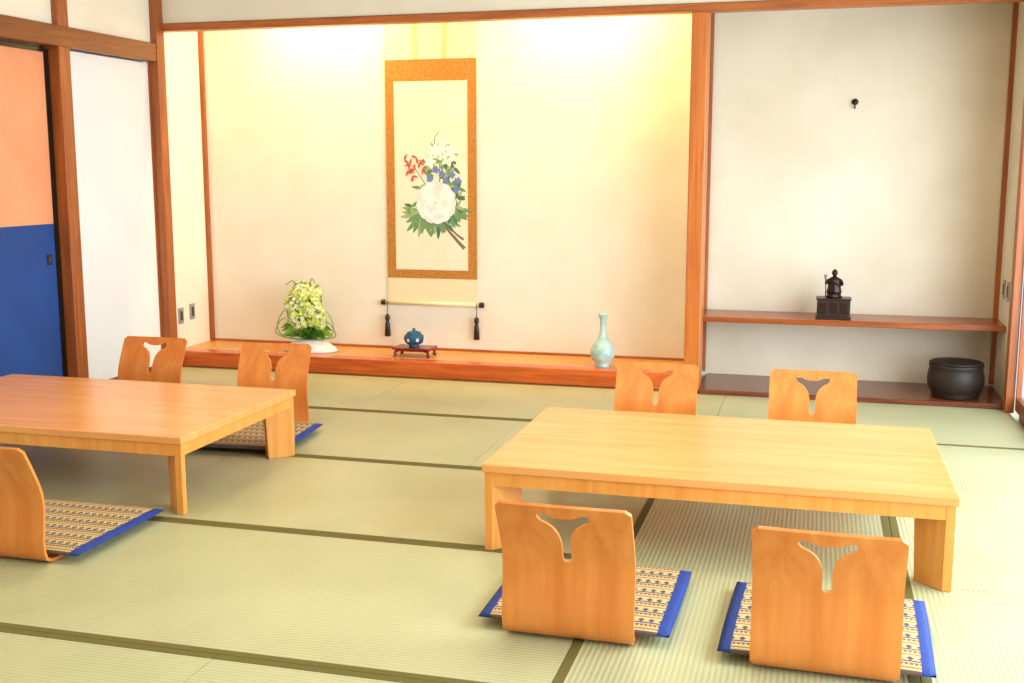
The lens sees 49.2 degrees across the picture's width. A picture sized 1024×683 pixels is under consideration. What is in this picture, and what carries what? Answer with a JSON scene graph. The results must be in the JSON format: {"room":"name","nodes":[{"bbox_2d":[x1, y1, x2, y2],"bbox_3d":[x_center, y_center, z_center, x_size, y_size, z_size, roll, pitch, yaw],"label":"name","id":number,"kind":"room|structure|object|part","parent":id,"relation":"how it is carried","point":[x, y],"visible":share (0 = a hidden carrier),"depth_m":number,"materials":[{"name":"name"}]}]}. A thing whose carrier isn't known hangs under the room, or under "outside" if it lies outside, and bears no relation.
{"room":"japanese tatami room","nodes":[
{"label":"japanese tatami room","id":0,"kind":"room"},
{"bbox_2d":[1,39,142,62],"bbox_3d":[-3.109,-0.760,6.771,0.070,2.450,3.110,2,9,15],"label":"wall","id":1,"kind":"structure","parent":0,"point":[1,39],"depth_m":7.51,"materials":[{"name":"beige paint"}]},
{"bbox_2d":[44,499,163,555],"bbox_3d":[-1.834,0.741,4.513,0.620,0.028,0.600,2,9,15],"label":"floor cushion","id":2,"kind":"object","parent":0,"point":[73,528],"visible":0.7,"depth_m":4.51,"materials":[{"name":"beige fabric"}]},
{"bbox_2d":[0,447,64,560],"bbox_3d":[-1.885,0.570,4.298,0.416,0.469,0.495,2,9,15],"label":"chair","id":3,"kind":"object","parent":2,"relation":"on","point":[22,502],"visible":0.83,"depth_m":4.12,"materials":[{"name":"brown wood"}]},
{"bbox_2d":[0,0,209,346],"bbox_3d":[-3.670,-0.652,4.253,0.100,3.000,9.380,2,9,15],"label":"wall","id":4,"kind":"structure","parent":0,"point":[181,48],"depth_m":8.39,"materials":[{"name":"beige paint"}]},
{"bbox_2d":[43,49,67,376],"bbox_3d":[-2.904,-0.739,7.093,0.032,2.170,0.045,2,9,15],"label":"stile","id":5,"kind":"object","parent":4,"relation":"attached to","point":[45,51],"visible":0.64,"depth_m":7.07,"materials":[{"name":"black paint"}]},
{"bbox_2d":[42,0,88,377],"bbox_3d":[-2.853,-1.115,7.108,0.120,2.950,0.110,2,9,15],"label":"post","id":6,"kind":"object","parent":4,"relation":"in","point":[59,56],"depth_m":7.10,"materials":[{"name":"brown wood"}]},
{"bbox_2d":[0,14,155,61],"bbox_3d":[-3.706,-1.413,3.790,0.090,0.125,8.700,2,9,15],"label":"trim","id":7,"kind":"structure","parent":4,"relation":"attached to","point":[12,28],"depth_m":7.06,"materials":[{"name":"brown wood"}]},
{"bbox_2d":[70,51,162,379],"bbox_3d":[-2.722,-0.834,7.679,0.032,2.189,0.957,2,9,15],"label":"panel","id":8,"kind":"object","parent":7,"relation":"on","point":[112,105],"visible":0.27,"depth_m":7.66,"materials":[{"name":"paper"}]},
{"bbox_3d":[-3.025,0.396,6.816,0.032,0.019,0.880,2,9,15],"label":"rail","id":9,"kind":"object","parent":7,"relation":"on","visible":0},
{"bbox_2d":[0,224,62,376],"bbox_3d":[-3.022,-0.145,6.732,0.030,1.085,0.880,2,9,15],"label":"panel","id":10,"kind":"object","parent":9,"relation":"on","point":[30,339],"depth_m":6.88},
{"bbox_2d":[0,46,52,226],"bbox_3d":[-3.025,-1.202,6.570,0.024,1.055,0.880,2,9,15],"label":"panel","id":11,"kind":"object","parent":10,"relation":"on","point":[25,177],"visible":1,"depth_m":6.77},
{"bbox_2d":[0,39,42,51],"bbox_3d":[-3.025,-1.741,6.488,0.032,0.035,0.880,2,9,15],"label":"rail","id":12,"kind":"object","parent":11,"relation":"on","point":[6,43],"depth_m":6.71,"materials":[{"name":"black paint"}]},
{"bbox_3d":[-2.912,-0.516,7.040,0.006,0.065,0.045,2,9,15],"label":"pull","id":13,"kind":"part","parent":10,"relation":"part of","materials":[{"name":"metal"}]},
{"bbox_2d":[148,0,177,347],"bbox_3d":[-2.540,-1.270,8.115,0.070,2.950,0.100,2,9,15],"label":"wooden post","id":14,"kind":"object","parent":4,"relation":"attached to","point":[157,72],"depth_m":8.09,"materials":[{"name":"brown wood"}]},
{"bbox_2d":[178,307,183,323],"bbox_3d":[-2.502,-0.195,8.458,0.012,0.120,0.070,2,9,15],"label":"wall outlet","id":15,"kind":"object","parent":4,"relation":"attached to","point":[180,310],"visible":1,"depth_m":8.45,"materials":[{"name":"white plastic"}]},
{"bbox_2d":[189,303,194,319],"bbox_3d":[-2.460,-0.233,8.608,0.012,0.120,0.070,2,9,15],"label":"wall outlet","id":16,"kind":"object","parent":4,"relation":"attached to","point":[191,306],"visible":1,"depth_m":8.60,"materials":[{"name":"grey plastic"}]},
{"bbox_2d":[203,14,691,357],"bbox_3d":[-0.565,-1.269,8.274,3.960,3.000,0.100,2,9,15],"label":"wall","id":17,"kind":"structure","parent":0,"point":[582,124],"depth_m":8.17,"materials":[{"name":"beige paint"}]},
{"bbox_2d":[197,31,214,339],"bbox_3d":[-2.382,-1.415,8.683,0.030,2.835,0.030,2,9,15],"label":"trim","id":18,"kind":"structure","parent":17,"relation":"attached to","point":[199,34],"depth_m":8.70,"materials":[{"name":"brown wood"}]},
{"bbox_2d":[381,22,483,339],"bbox_3d":[-0.600,-1.191,8.213,0.812,2.355,0.060,2,9,15],"label":"scroll","id":19,"kind":"object","parent":17,"relation":"attached to","point":[430,68],"visible":1,"depth_m":8.21,"materials":[{"name":"fabric"}]},
{"bbox_2d":[393,80,467,270],"bbox_3d":[-0.596,-1.212,8.224,0.566,1.377,0.003,2,9,15],"label":"painting","id":20,"kind":"object","parent":19,"relation":"attached to","point":[430,117],"depth_m":8.22,"materials":[{"name":"paper"}]},
{"bbox_2d":[162,0,773,23],"bbox_3d":[0.257,-2.394,7.247,5.790,0.465,0.060,2,9,15],"label":"wall","id":21,"kind":"structure","parent":0,"point":[173,11],"depth_m":7.61,"materials":[{"name":"beige paint"}]},
{"bbox_2d":[161,0,1023,32],"bbox_3d":[0.257,-2.134,7.286,5.790,0.050,0.100,2,9,15],"label":"lintel","id":22,"kind":"object","parent":21,"relation":"attached to","point":[776,5],"depth_m":7.23,"materials":[{"name":"brown wood"}]},
{"bbox_2d":[192,366,1023,430],"bbox_3d":[-0.828,1.004,3.726,6.390,0.105,9.580,2,9,15],"label":"floor","id":23,"kind":"structure","parent":0,"point":[1015,415],"depth_m":7.29,"materials":[{"name":"brown wood"}]},
{"bbox_2d":[0,556,19,567],"bbox_3d":[-2.711,0.809,4.460,1.758,0.052,1.128,2,9,15],"label":"mat","id":24,"kind":"object","parent":23,"relation":"on","point":[4,561],"visible":0.02,"depth_m":4.21,"materials":[{"name":"fabric"}]},
{"bbox_2d":[0,627,217,682],"bbox_3d":[-2.087,1.010,3.150,2.178,0.052,1.098,2,9,15],"label":"mat","id":25,"kind":"object","parent":23,"relation":"on","point":[26,656],"visible":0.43,"depth_m":3.34,"materials":[{"name":"fabric"}]},
{"bbox_2d":[0,443,238,505],"bbox_3d":[-2.416,0.645,5.533,1.758,0.052,1.118,2,9,15],"label":"mat","id":26,"kind":"object","parent":23,"relation":"on","point":[97,476],"visible":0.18,"depth_m":5.45,"materials":[{"name":"fabric"}]},
{"bbox_2d":[0,374,295,514],"bbox_3d":[-2.073,0.459,5.452,1.710,0.340,1.080,2,9,15],"label":"table","id":27,"kind":"object","parent":26,"relation":"on","point":[173,420],"visible":1,"depth_m":5.22,"materials":[{"name":"brown wood"}]},
{"bbox_3d":[-1.436,0.576,4.799,0.042,0.307,0.160,-5,10,-29],"label":"leg","id":28,"kind":"part","parent":27,"relation":"part of","materials":[{"name":"brown wood"}]},
{"bbox_3d":[-1.188,0.437,5.702,0.160,0.307,0.042,-5,10,-29],"label":"leg","id":29,"kind":"part","parent":27,"relation":"part of","materials":[{"name":"brown wood"}]},
{"bbox_2d":[0,518,574,682],"bbox_3d":[-0.810,0.887,3.950,2.178,0.052,1.128,2,9,15],"label":"mat","id":30,"kind":"object","parent":23,"relation":"on","point":[406,609],"visible":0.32,"depth_m":3.80,"materials":[{"name":"wicker"}]},
{"bbox_2d":[495,500,637,644],"bbox_3d":[0.211,0.682,3.566,0.416,0.469,0.495,2,9,16],"label":"chair","id":31,"kind":"object","parent":30,"relation":"on","point":[591,595],"visible":0.96,"depth_m":3.41,"materials":[{"name":"brown wood"}]},
{"bbox_2d":[478,558,691,637],"bbox_3d":[0.266,0.852,3.790,0.620,0.028,0.600,2,9,16],"label":"floor cushion","id":32,"kind":"object","parent":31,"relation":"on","point":[660,592],"visible":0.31,"depth_m":3.69,"materials":[{"name":"beige fabric"}]},
{"bbox_2d":[181,366,411,409],"bbox_3d":[-1.764,0.324,7.622,1.908,0.052,1.098,2,9,15],"label":"mat","id":33,"kind":"object","parent":23,"relation":"on","point":[325,390],"visible":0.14,"depth_m":7.69,"materials":[{"name":"wicker"}]},
{"bbox_2d":[184,654,443,682],"bbox_3d":[-0.051,1.094,2.603,2.038,0.052,1.098,2,9,15],"label":"mat","id":34,"kind":"object","parent":23,"relation":"on","point":[222,668],"visible":1,"depth_m":3.25,"materials":[{"name":"wicker"}]},
{"bbox_2d":[201,407,522,467],"bbox_3d":[-1.131,0.523,6.325,2.178,0.052,1.098,2,9,15],"label":"mat","id":35,"kind":"object","parent":23,"relation":"on","point":[427,439],"visible":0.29,"depth_m":6.14,"materials":[{"name":"wicker"}]},
{"bbox_2d":[118,336,186,382],"bbox_3d":[-2.174,0.240,6.450,0.416,0.469,0.495,2,9,15],"label":"chair","id":36,"kind":"object","parent":35,"relation":"on","point":[134,362],"visible":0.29,"depth_m":6.60,"materials":[{"name":"brown wood"}]},
{"bbox_2d":[237,342,311,422],"bbox_3d":[-1.385,0.277,6.208,0.416,0.469,0.495,1,9,9],"label":"chair","id":37,"kind":"object","parent":35,"relation":"on","point":[255,367],"visible":0.41,"depth_m":6.36,"materials":[{"name":"brown wood"}]},
{"bbox_2d":[203,421,322,449],"bbox_3d":[-1.415,0.503,6.066,0.620,0.028,0.600,1,9,9],"label":"floor cushion","id":38,"kind":"object","parent":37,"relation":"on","point":[252,436],"visible":0.37,"depth_m":5.95,"materials":[{"name":"fabric"}]},
{"bbox_2d":[129,451,647,555],"bbox_3d":[-0.515,0.723,5.023,2.178,0.052,1.118,2,9,15],"label":"mat","id":39,"kind":"object","parent":23,"relation":"on","point":[422,503],"visible":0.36,"depth_m":4.98,"materials":[{"name":"wicker"}]},
{"bbox_2d":[482,407,959,591],"bbox_3d":[0.851,0.591,4.590,1.710,0.340,1.090,2,9,15],"label":"table","id":40,"kind":"object","parent":39,"relation":"on","point":[895,471],"visible":0.98,"depth_m":4.28,"materials":[{"name":"brown wood"}]},
{"bbox_3d":[-0.035,0.646,4.341,0.160,0.307,0.042,-5,10,-29],"label":"leg","id":41,"kind":"part","parent":40,"relation":"part of","materials":[{"name":"brown wood"}]},
{"bbox_3d":[1.486,0.709,3.932,0.042,0.307,0.160,-5,10,-29],"label":"leg","id":42,"kind":"part","parent":40,"relation":"part of","materials":[{"name":"brown wood"}]},
{"bbox_2d":[182,338,683,389],"bbox_3d":[-0.625,0.152,8.157,3.818,0.127,0.570,2,9,15],"label":"platform","id":43,"kind":"object","parent":23,"relation":"on","point":[569,369],"visible":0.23,"depth_m":7.96,"materials":[{"name":"brown wood"}]},
{"bbox_2d":[275,278,337,352],"bbox_3d":[-1.538,-0.198,8.342,0.496,0.542,0.278,2,9,15],"label":"flower arrangement","id":44,"kind":"object","parent":43,"relation":"on","point":[302,319],"visible":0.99,"depth_m":8.29,"materials":[{"name":"green plant"}]},
{"bbox_3d":[-1.510,0.025,8.387,0.430,0.088,0.258,2,9,15],"label":"dish","id":45,"kind":"part","parent":44,"relation":"part of","materials":[{"name":"white ceramic"}]},
{"bbox_2d":[392,328,437,358],"bbox_3d":[-0.708,0.005,8.132,0.290,0.212,0.180,2,9,15],"label":"incense burner","id":46,"kind":"object","parent":43,"relation":"on","point":[413,339],"visible":1,"depth_m":8.08,"materials":[{"name":"blue ceramic"}]},
{"bbox_2d":[392,344,437,358],"bbox_3d":[-0.708,0.073,8.142,0.290,0.074,0.180,2,9,15],"label":"tray","id":47,"kind":"object","parent":43,"relation":"on","point":[403,348],"depth_m":8.09,"materials":[{"name":"red paint"}]},
{"bbox_2d":[403,328,424,346],"bbox_3d":[-0.712,-0.031,8.127,0.152,0.138,0.155,2,9,15],"label":"jar","id":48,"kind":"object","parent":47,"relation":"on","point":[413,338],"depth_m":8.08,"materials":[{"name":"blue ceramic"}]},
{"bbox_3d":[-0.535,0.057,8.409,3.783,0.017,0.014,2,9,15],"label":"rail","id":49,"kind":"part","parent":43,"relation":"part of","materials":[{"name":"brown wood"}]},
{"bbox_2d":[590,313,614,367],"bbox_3d":[0.625,-0.009,7.690,0.172,0.366,0.172,2,9,15],"label":"vase","id":50,"kind":"object","parent":43,"relation":"on","point":[602,351],"visible":1,"depth_m":7.65,"materials":[{"name":"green ceramic"}]},
{"bbox_2d":[467,420,531,468],"bbox_3d":[0.866,0.605,5.788,1.958,0.052,1.098,2,9,15],"label":"mat","id":51,"kind":"object","parent":23,"relation":"on","point":[478,463],"visible":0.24,"depth_m":5.96,"materials":[{"name":"wicker"}]},
{"bbox_2d":[614,361,698,414],"bbox_3d":[0.690,0.376,5.558,0.416,0.469,0.495,2,9,15],"label":"chair","id":52,"kind":"object","parent":51,"relation":"on","point":[677,394],"visible":0.34,"depth_m":5.71,"materials":[{"name":"brown wood"}]},
{"bbox_2d":[768,369,856,423],"bbox_3d":[1.429,0.410,5.339,0.416,0.469,0.495,2,9,15],"label":"chair","id":53,"kind":"object","parent":51,"relation":"on","point":[835,401],"visible":0.32,"depth_m":5.49,"materials":[{"name":"brown wood"}]},
{"bbox_2d":[351,378,725,419],"bbox_3d":[0.209,0.406,7.092,2.178,0.052,1.098,2,9,15],"label":"mat","id":54,"kind":"object","parent":23,"relation":"on","point":[501,400],"visible":0.52,"depth_m":7.19,"materials":[{"name":"wicker"}]},
{"bbox_2d":[684,11,710,392],"bbox_3d":[1.197,-0.874,7.248,0.105,2.430,0.150,2,9,15],"label":"pillar","id":55,"kind":"structure","parent":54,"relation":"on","point":[701,21],"depth_m":7.17,"materials":[{"name":"brown wood"}]},
{"bbox_2d":[699,373,1002,408],"bbox_3d":[2.209,0.320,7.378,1.871,0.030,0.620,2,9,15],"label":"floor plank","id":56,"kind":"structure","parent":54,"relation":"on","point":[909,393],"depth_m":7.30,"materials":[{"name":"brown wood"}]},
{"bbox_2d":[927,357,984,400],"bbox_3d":[2.809,0.234,7.079,0.342,0.232,0.342,2,9,15],"label":"hibachi brazier","id":57,"kind":"object","parent":56,"relation":"on","point":[948,378],"visible":1,"depth_m":6.96,"materials":[{"name":"black ceramic"}]},
{"bbox_3d":[2.809,0.128,7.063,0.324,0.018,0.324,2,9,15],"label":"lid","id":58,"kind":"part","parent":57,"relation":"part of","materials":[{"name":"black paint"}]},
{"bbox_2d":[552,498,920,682],"bbox_3d":[0.881,0.869,4.069,1.018,0.052,2.248,2,9,15],"label":"mat","id":59,"kind":"object","parent":23,"relation":"on","point":[711,541],"visible":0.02,"depth_m":3.98,"materials":[{"name":"wicker"}]},
{"bbox_2d":[750,525,908,681],"bbox_3d":[0.937,0.720,3.320,0.416,0.469,0.495,3,9,17],"label":"chair","id":60,"kind":"object","parent":59,"relation":"on","point":[854,628],"visible":1,"depth_m":3.16,"materials":[{"name":"brown wood"}]},
{"bbox_2d":[717,582,935,677],"bbox_3d":[0.990,0.893,3.523,0.620,0.028,0.600,3,9,17],"label":"floor cushion","id":61,"kind":"object","parent":60,"relation":"on","point":[917,656],"visible":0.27,"depth_m":3.43,"materials":[{"name":"fabric"}]},
{"bbox_2d":[718,395,1023,449],"bbox_3d":[2.081,0.483,6.589,1.698,0.052,1.098,2,9,15],"label":"mat","id":62,"kind":"object","parent":23,"relation":"on","point":[949,426],"visible":0.51,"depth_m":6.58,"materials":[{"name":"wicker"}]},
{"bbox_2d":[888,445,1023,594],"bbox_3d":[2.094,0.742,4.901,0.878,0.052,2.188,2,9,15],"label":"mat","id":63,"kind":"object","parent":23,"relation":"on","point":[988,553],"visible":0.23,"depth_m":4.64,"materials":[{"name":"wicker"}]},
{"bbox_2d":[904,584,1023,682],"bbox_3d":[1.510,1.067,2.778,0.878,0.052,2.258,2,9,15],"label":"mat","id":64,"kind":"object","parent":23,"relation":"on","point":[977,636],"visible":0.71,"depth_m":3.54,"materials":[{"name":"wicker"}]},
{"bbox_2d":[701,13,710,377],"bbox_3d":[1.262,-1.175,7.498,0.055,2.950,0.450,2,9,15],"label":"wall","id":65,"kind":"structure","parent":0,"point":[710,13],"depth_m":7.70,"materials":[{"name":"beige paint"}]},
{"bbox_2d":[702,13,714,370],"bbox_3d":[1.355,-1.230,7.687,0.023,2.900,0.025,2,9,15],"label":"trim","id":66,"kind":"structure","parent":65,"relation":"attached to","point":[712,14],"depth_m":7.70,"materials":[{"name":"brown wood"}]},
{"bbox_2d":[701,2,1012,386],"bbox_3d":[2.287,-1.152,7.508,1.950,3.000,0.100,2,9,15],"label":"wall","id":67,"kind":"structure","parent":0,"point":[898,192],"depth_m":7.47,"materials":[{"name":"paint"}]},
{"bbox_2d":[703,309,1005,331],"bbox_3d":[2.221,-0.143,7.429,1.911,0.040,0.378,2,9,15],"label":"wall shelf","id":68,"kind":"object","parent":67,"relation":"attached to","point":[709,315],"depth_m":7.30,"materials":[{"name":"brown wood"}]},
{"bbox_2d":[815,269,851,319],"bbox_3d":[2.113,-0.314,7.339,0.224,0.325,0.156,2,9,15],"label":"statue","id":69,"kind":"object","parent":68,"relation":"on","point":[831,306],"visible":1,"depth_m":7.30,"materials":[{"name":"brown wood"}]},
{"bbox_3d":[2.031,-0.218,7.302,0.050,0.072,0.003,2,9,15],"label":"stand panel","id":70,"kind":"part","parent":69,"relation":"part of","materials":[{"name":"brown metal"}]},
{"bbox_3d":[2.095,-0.216,7.285,0.050,0.072,0.003,2,9,15],"label":"stand panel","id":71,"kind":"part","parent":69,"relation":"part of","materials":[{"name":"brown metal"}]},
{"bbox_3d":[2.159,-0.213,7.268,0.050,0.072,0.003,2,9,15],"label":"stand panel","id":72,"kind":"part","parent":69,"relation":"part of","materials":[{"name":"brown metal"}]},
{"bbox_2d":[852,99,857,108],"bbox_3d":[2.263,-1.569,7.377,0.044,0.068,0.041,2,9,15],"label":"wall hook","id":73,"kind":"object","parent":67,"relation":"attached to","point":[854,101],"visible":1,"depth_m":7.38,"materials":[{"name":"brown metal"}]},
{"bbox_2d":[993,2,1023,398],"bbox_3d":[3.127,-1.063,6.929,0.020,3.000,0.590,2,9,15],"label":"wall","id":74,"kind":"structure","parent":0,"point":[1018,89],"depth_m":7.02,"materials":[{"name":"paint"}]},
{"bbox_2d":[988,2,1018,383],"bbox_3d":[3.177,-1.154,7.195,0.030,2.900,0.030,2,9,15],"label":"trim","id":75,"kind":"structure","parent":74,"relation":"attached to","point":[1015,4],"depth_m":7.20,"materials":[{"name":"brown wood"}]},
{"bbox_2d":[1002,279,1005,298],"bbox_3d":[3.132,-0.333,7.119,0.012,0.120,0.070,2,9,15],"label":"wall outlet","id":76,"kind":"object","parent":74,"relation":"attached to","point":[1004,280],"visible":1,"depth_m":7.09,"materials":[{"name":"grey plastic"}]},
{"bbox_2d":[1006,282,1009,301],"bbox_3d":[3.090,-0.310,6.966,0.012,0.120,0.070,2,9,15],"label":"wall outlet","id":77,"kind":"object","parent":74,"relation":"attached to","point":[1008,283],"visible":1,"depth_m":6.94,"materials":[{"name":"grey plastic"}]},
{"bbox_2d":[1003,101,1023,412],"bbox_3d":[3.014,-1.033,6.569,0.050,2.950,0.095,2,9,15],"label":"trim post","id":78,"kind":"object","parent":74,"relation":"attached to","point":[1018,250],"depth_m":6.65,"materials":[{"name":"brown wood"}]},
{"bbox_2d":[1019,416,1023,426],"bbox_3d":[2.235,0.928,3.611,0.065,0.070,6.590,2,9,15],"label":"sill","id":79,"kind":"structure","parent":74,"relation":"attached to","point":[1021,421],"depth_m":6.68,"materials":[{"name":"brown wood"}]},
{"bbox_2d":[1015,284,1023,410],"bbox_3d":[3.039,-0.656,6.555,0.028,2.170,0.030,2,9,15],"label":"stile","id":80,"kind":"object","parent":79,"relation":"on","point":[1021,343],"visible":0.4,"depth_m":6.66,"materials":[{"name":"brown wood"}]},
{"bbox_2d":[1016,398,1023,420],"bbox_3d":[2.920,0.443,6.280,0.028,0.080,0.877,2,9,15],"label":"rail","id":81,"kind":"object","parent":79,"relation":"on","point":[1019,401],"visible":1,"depth_m":6.58,"materials":[{"name":"brown wood"}]}
]}

